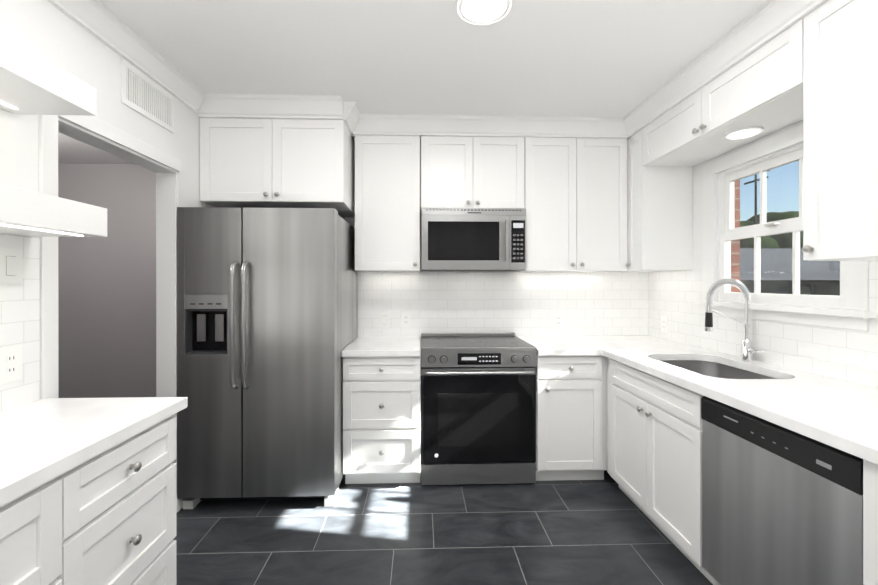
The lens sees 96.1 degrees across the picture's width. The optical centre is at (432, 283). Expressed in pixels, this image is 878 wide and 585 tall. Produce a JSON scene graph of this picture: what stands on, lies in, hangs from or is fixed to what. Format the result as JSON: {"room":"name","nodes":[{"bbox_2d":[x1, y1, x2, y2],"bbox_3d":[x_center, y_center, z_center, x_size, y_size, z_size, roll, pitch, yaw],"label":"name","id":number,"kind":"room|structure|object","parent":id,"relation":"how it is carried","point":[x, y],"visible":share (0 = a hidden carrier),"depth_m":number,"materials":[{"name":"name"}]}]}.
{"room":"kitchen","nodes":[
{"label":"kitchen","id":0,"kind":"room"},
{"bbox_2d":[58,132,133,163],"bbox_3d":[-2.900,-1.120,1.956,2.590,0.060,3.620,0,0,-2],"label":"ceiling","id":1,"kind":"structure","parent":0,"point":[71,150],"depth_m":3.35,"materials":[{"name":"grey paint"}]},
{"bbox_2d":[58,163,155,397],"bbox_3d":[-2.957,0.129,3.691,2.588,2.440,0.150,0,0,-2],"label":"wall","id":2,"kind":"structure","parent":0,"point":[107,317],"depth_m":3.62,"materials":[{"name":"grey paint"}]},
{"bbox_2d":[0,0,213,511],"bbox_3d":[-1.524,0.081,0.706,0.160,2.540,4.930,0,0,-2],"label":"wall","id":3,"kind":"structure","parent":0,"point":[49,31],"depth_m":1.47,"materials":[{"name":"white paint"}]},
{"bbox_2d":[0,345,21,383],"bbox_3d":[-1.460,0.281,1.364,0.008,0.122,0.075,0,0,-2],"label":"electrical outlet plate","id":4,"kind":"object","parent":3,"relation":"attached to","point":[10,363],"visible":1,"depth_m":1.36,"materials":[{"name":"white plastic"}]},
{"bbox_2d":[0,247,21,283],"bbox_3d":[-1.460,-0.059,1.364,0.009,0.122,0.075,0,0,-2],"label":"switch plate","id":5,"kind":"object","parent":3,"relation":"attached to","point":[10,265],"visible":1,"depth_m":1.36,"materials":[{"name":"white plastic"}]},
{"bbox_2d":[0,32,95,115],"bbox_3d":[-1.287,-0.638,-0.092,0.280,0.099,2.980,0,0,-2],"label":"floating shelf","id":6,"kind":"object","parent":3,"relation":"attached to","point":[32,83],"visible":1,"depth_m":1.24,"materials":[{"name":"white paint"}]},
{"bbox_2d":[0,183,106,236],"bbox_3d":[-1.288,-0.218,-0.067,0.280,0.109,3.030,0,0,-2],"label":"floating shelf","id":7,"kind":"object","parent":3,"relation":"attached to","point":[26,212],"visible":1,"depth_m":1.24,"materials":[{"name":"white paint"}]},
{"bbox_2d":[39,115,180,512],"bbox_3d":[-1.542,0.314,1.905,0.130,2.072,0.857,0,0,-2],"label":"trim","id":8,"kind":"structure","parent":3,"relation":"attached to","point":[167,180],"depth_m":1.92,"materials":[{"name":"white paint"}]},
{"bbox_2d":[121,58,173,132],"bbox_3d":[-1.494,-0.970,2.082,0.008,0.210,0.400,0,0,-2],"label":"air vent","id":9,"kind":"object","parent":3,"relation":"in","point":[145,96],"visible":1,"depth_m":2.05,"materials":[{"name":"white metal"}]},
{"bbox_2d":[343,136,513,389],"bbox_3d":[0.128,0.079,3.301,3.630,2.540,0.150,0,0,-2],"label":"wall","id":10,"kind":"structure","parent":0,"point":[351,221],"depth_m":3.22,"materials":[{"name":"white paint"}]},
{"bbox_2d":[200,118,354,217],"bbox_3d":[-1.058,-0.801,2.862,0.926,0.540,0.646,0,0,-2],"label":"upper cabinet","id":11,"kind":"object","parent":10,"relation":"attached to","point":[277,163],"visible":0.98,"depth_m":2.57,"materials":[{"name":"white paint"}]},
{"bbox_2d":[355,135,419,271],"bbox_3d":[-0.336,-0.581,3.021,0.474,0.980,0.376,0,0,-2],"label":"upper cabinet","id":12,"kind":"object","parent":10,"relation":"attached to","point":[387,203],"visible":1,"depth_m":2.87,"materials":[{"name":"white paint"}]},
{"bbox_2d":[421,136,523,212],"bbox_3d":[0.286,-0.808,3.041,0.762,0.525,0.376,0,0,-2],"label":"upper cabinet","id":13,"kind":"object","parent":10,"relation":"attached to","point":[473,172],"visible":0.96,"depth_m":2.88,"materials":[{"name":"white paint"}]},
{"bbox_2d":[421,208,525,270],"bbox_3d":[0.291,-0.318,3.001,0.756,0.440,0.435,0,0,-2],"label":"over-the-range microwave","id":14,"kind":"object","parent":13,"relation":"attached to","point":[469,239],"visible":1,"depth_m":2.83,"materials":[{"name":"grey metal"}]},
{"bbox_2d":[358,272,647,336],"bbox_3d":[0.592,0.171,3.236,2.404,0.524,0.010,0,0,-2],"label":"backsplash","id":15,"kind":"structure","parent":10,"relation":"attached to","point":[584,303],"depth_m":3.23,"materials":[{"name":"tile"}]},
{"bbox_2d":[380,312,389,327],"bbox_3d":[-0.389,0.299,3.195,0.075,0.122,0.009,0,0,-2],"label":"light switch","id":16,"kind":"object","parent":15,"relation":"attached to","point":[384,319],"visible":1,"depth_m":3.19,"materials":[{"name":"white plastic"}]},
{"bbox_2d":[401,312,410,326],"bbox_3d":[-0.219,0.299,3.201,0.075,0.122,0.008,0,0,-2],"label":"electrical outlet plate","id":17,"kind":"object","parent":15,"relation":"attached to","point":[405,319],"visible":1,"depth_m":3.20,"materials":[{"name":"white plastic"}]},
{"bbox_2d":[554,313,562,327],"bbox_3d":[1.031,0.309,3.241,0.075,0.122,0.008,0,0,-2],"label":"electrical outlet plate","id":18,"kind":"object","parent":15,"relation":"attached to","point":[558,320],"visible":1,"depth_m":3.24,"materials":[{"name":"white plastic"}]},
{"bbox_2d":[514,137,626,271],"bbox_3d":[1.054,-0.581,3.066,0.765,0.980,0.376,0,0,-2],"label":"upper cabinet","id":19,"kind":"object","parent":10,"relation":"attached to","point":[575,198],"visible":0.98,"depth_m":2.91,"materials":[{"name":"white paint"}]},
{"bbox_2d":[99,0,767,138],"bbox_3d":[0.208,-1.214,0.836,3.630,0.050,5.080,0,0,-2],"label":"ceiling","id":20,"kind":"structure","parent":0,"point":[587,58],"depth_m":2.00,"materials":[{"name":"white paint"}]},
{"bbox_2d":[47,0,827,138],"bbox_3d":[0.213,-1.129,0.676,3.330,0.120,4.460,0,0,-2],"label":"crown molding","id":21,"kind":"structure","parent":20,"relation":"attached to","point":[764,24],"depth_m":2.49,"materials":[{"name":"white paint"}]},
{"bbox_2d":[457,0,511,24],"bbox_3d":[0.212,-1.158,1.637,0.224,0.061,0.224,0,0,-2],"label":"light fixture","id":22,"kind":"object","parent":20,"relation":"attached to","point":[480,12],"visible":1,"depth_m":1.64,"materials":[{"name":"white glass"}]},
{"bbox_2d":[173,470,712,584],"bbox_3d":[0.208,1.381,0.839,3.630,0.060,5.080,0,0,-2],"label":"floor","id":23,"kind":"structure","parent":0,"point":[606,531],"depth_m":2.08,"materials":[{"name":"tile"}]},
{"bbox_2d":[0,478,61,584],"bbox_3d":[-1.174,0.914,0.721,0.556,0.875,0.534,0,0,-2],"label":"base cabinet","id":24,"kind":"object","parent":23,"relation":"on","point":[30,537],"visible":0.96,"depth_m":0.92,"materials":[{"name":"white paint"}]},
{"bbox_2d":[55,416,176,584],"bbox_3d":[-1.190,0.913,1.221,0.556,0.875,0.464,0,0,-2],"label":"base cabinet","id":25,"kind":"object","parent":23,"relation":"on","point":[118,514],"visible":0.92,"depth_m":1.21,"materials":[{"name":"white paint"}]},
{"bbox_2d":[0,397,187,506],"bbox_3d":[-1.159,0.457,-0.022,0.538,0.040,3.050,0,0,-2],"label":"countertop","id":26,"kind":"structure","parent":25,"relation":"on","point":[44,441],"depth_m":1.17,"materials":[{"name":"white stone"}]},
{"bbox_2d":[177,207,356,508],"bbox_3d":[-1.056,0.451,2.712,0.918,1.797,0.911,0,0,-2],"label":"refrigerator","id":27,"kind":"object","parent":23,"relation":"on","point":[266,316],"visible":1,"depth_m":2.33,"materials":[{"name":"grey metal"}]},
{"bbox_2d":[343,356,420,483],"bbox_3d":[-0.344,0.912,2.872,0.505,0.875,0.676,0,0,-2],"label":"drawers","id":28,"kind":"object","parent":23,"relation":"on","point":[381,419],"visible":0.98,"depth_m":2.57,"materials":[{"name":"white paint"}]},
{"bbox_2d":[342,336,420,356],"bbox_3d":[-0.345,0.454,2.875,0.507,0.040,0.668,0,0,-2],"label":"countertop","id":29,"kind":"structure","parent":28,"relation":"on","point":[395,346],"depth_m":2.66,"materials":[{"name":"white stone"}]},
{"bbox_2d":[421,332,536,484],"bbox_3d":[0.294,0.877,2.877,0.760,0.945,0.674,0,0,-2],"label":"range oven","id":30,"kind":"object","parent":23,"relation":"on","point":[478,408],"visible":1,"depth_m":2.61,"materials":[{"name":"black glass"}]},
{"bbox_2d":[535,355,606,480],"bbox_3d":[0.922,0.912,2.913,0.488,0.875,0.676,0,0,-2],"label":"base cabinet","id":31,"kind":"object","parent":23,"relation":"on","point":[571,417],"visible":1,"depth_m":2.61,"materials":[{"name":"white paint"}]},
{"bbox_2d":[607,357,720,584],"bbox_3d":[1.473,0.912,2.170,0.710,0.875,0.890,0,0,-2],"label":"base cabinet","id":32,"kind":"object","parent":23,"relation":"on","point":[654,447],"visible":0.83,"depth_m":2.02,"materials":[{"name":"white paint"}]},
{"bbox_2d":[517,335,877,464],"bbox_3d":[1.277,0.455,1.797,1.126,0.040,2.928,0,0,-2],"label":"countertop","id":33,"kind":"structure","parent":32,"relation":"on","point":[841,415],"depth_m":1.65,"materials":[{"name":"white stone"}]},
{"bbox_2d":[659,360,775,378],"bbox_3d":[1.488,0.589,2.105,0.462,0.226,0.662,0,0,-2],"label":"sink basin","id":34,"kind":"object","parent":33,"relation":"in","point":[712,369],"visible":0.08,"depth_m":2.36,"materials":[{"name":"silver metal"}]},
{"bbox_2d":[704,278,767,360],"bbox_3d":[1.660,0.203,2.163,0.270,0.462,0.156,0,0,-2],"label":"pull-down faucet","id":35,"kind":"object","parent":33,"relation":"on","point":[748,350],"visible":1,"depth_m":2.20,"materials":[{"name":"silver metal"}]},
{"bbox_2d":[701,396,862,584],"bbox_3d":[1.472,0.917,1.409,0.606,0.868,0.618,0,0,-2],"label":"built-in dishwasher","id":36,"kind":"object","parent":23,"relation":"on","point":[782,505],"visible":0.88,"depth_m":1.35,"materials":[{"name":"grey metal"}]},
{"bbox_2d":[863,459,877,584],"bbox_3d":[1.520,0.914,0.735,0.710,0.875,0.720,0,0,-2],"label":"base cabinet","id":37,"kind":"object","parent":23,"relation":"on","point":[870,523],"depth_m":1.07,"materials":[{"name":"white paint"}]},
{"bbox_2d":[648,120,877,387],"bbox_3d":[1.942,0.506,0.894,0.160,3.490,5.080,0,0,-2],"label":"wall","id":38,"kind":"structure","parent":0,"point":[848,355],"depth_m":2.26,"materials":[{"name":"tile"}]},
{"bbox_2d":[615,129,692,271],"bbox_3d":[1.609,-0.581,3.006,0.386,0.980,0.531,0,0,-2],"label":"upper cabinet","id":39,"kind":"object","parent":38,"relation":"attached to","point":[659,218],"visible":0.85,"depth_m":2.74,"materials":[{"name":"white paint"}]},
{"bbox_2d":[661,316,667,332],"bbox_3d":[1.788,0.319,3.050,0.008,0.122,0.075,0,0,-2],"label":"electrical outlet plate","id":40,"kind":"object","parent":38,"relation":"attached to","point":[664,323],"visible":1,"depth_m":3.04,"materials":[{"name":"white plastic"}]},
{"bbox_2d":[643,19,803,166],"bbox_3d":[1.636,-0.940,2.167,0.386,0.260,1.143,0,0,-2],"label":"upper cabinet","id":41,"kind":"object","parent":38,"relation":"attached to","point":[762,86],"visible":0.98,"depth_m":1.99,"materials":[{"name":"white paint"}]},
{"bbox_2d":[723,126,763,139],"bbox_3d":[1.662,-0.803,2.115,0.170,0.013,0.170,0,0,-2],"label":"recessed light","id":42,"kind":"object","parent":41,"relation":"attached to","point":[743,132],"visible":0.96,"depth_m":2.10,"materials":[{"name":"white paint"}]},
{"bbox_2d":[694,124,875,330],"bbox_3d":[1.843,-0.291,2.145,0.144,0.988,1.018,0,0,-2],"label":"window unit","id":43,"kind":"structure","parent":38,"relation":"in","point":[727,232],"depth_m":2.18,"materials":[{"name":"white paint"}]},
{"bbox_2d":[802,0,877,260],"bbox_3d":[1.679,-0.579,1.285,0.357,0.980,0.619,0,0,-2],"label":"upper cabinet","id":44,"kind":"object","parent":38,"relation":"attached to","point":[840,141],"visible":1,"depth_m":1.44,"materials":[{"name":"white paint"}]},
{"label":"outside","id":45,"kind":"structure","parent":0,"visible":0},
{"bbox_3d":[45.266,2.326,26.427,87.940,0.200,130.000,0,0,-2],"label":"ground","id":46,"kind":"structure","parent":45,"visible":0},
{"bbox_2d":[744,170,769,224],"bbox_3d":[21.816,-3.024,26.660,2.280,10.500,1.800,0,0,-2],"label":"pole","id":47,"kind":"object","parent":46,"relation":"on","point":[755,204],"depth_m":26.62,"materials":[{"name":"black wood"}]},
{"bbox_2d":[740,211,802,248],"bbox_3d":[22.921,-2.623,35.752,33.959,9.679,17.667,0,0,-2],"label":"tree","id":48,"kind":"object","parent":46,"relation":"on","point":[779,237],"depth_m":37.27,"materials":[{"name":"green plant"}]},
{"bbox_2d":[740,248,839,295],"bbox_3d":[17.961,0.283,19.034,23.900,3.900,9.900,0,0,-2],"label":"house","id":49,"kind":"structure","parent":46,"relation":"on","point":[779,268],"depth_m":14.74,"materials":[{"name":"grey"}]}
]}

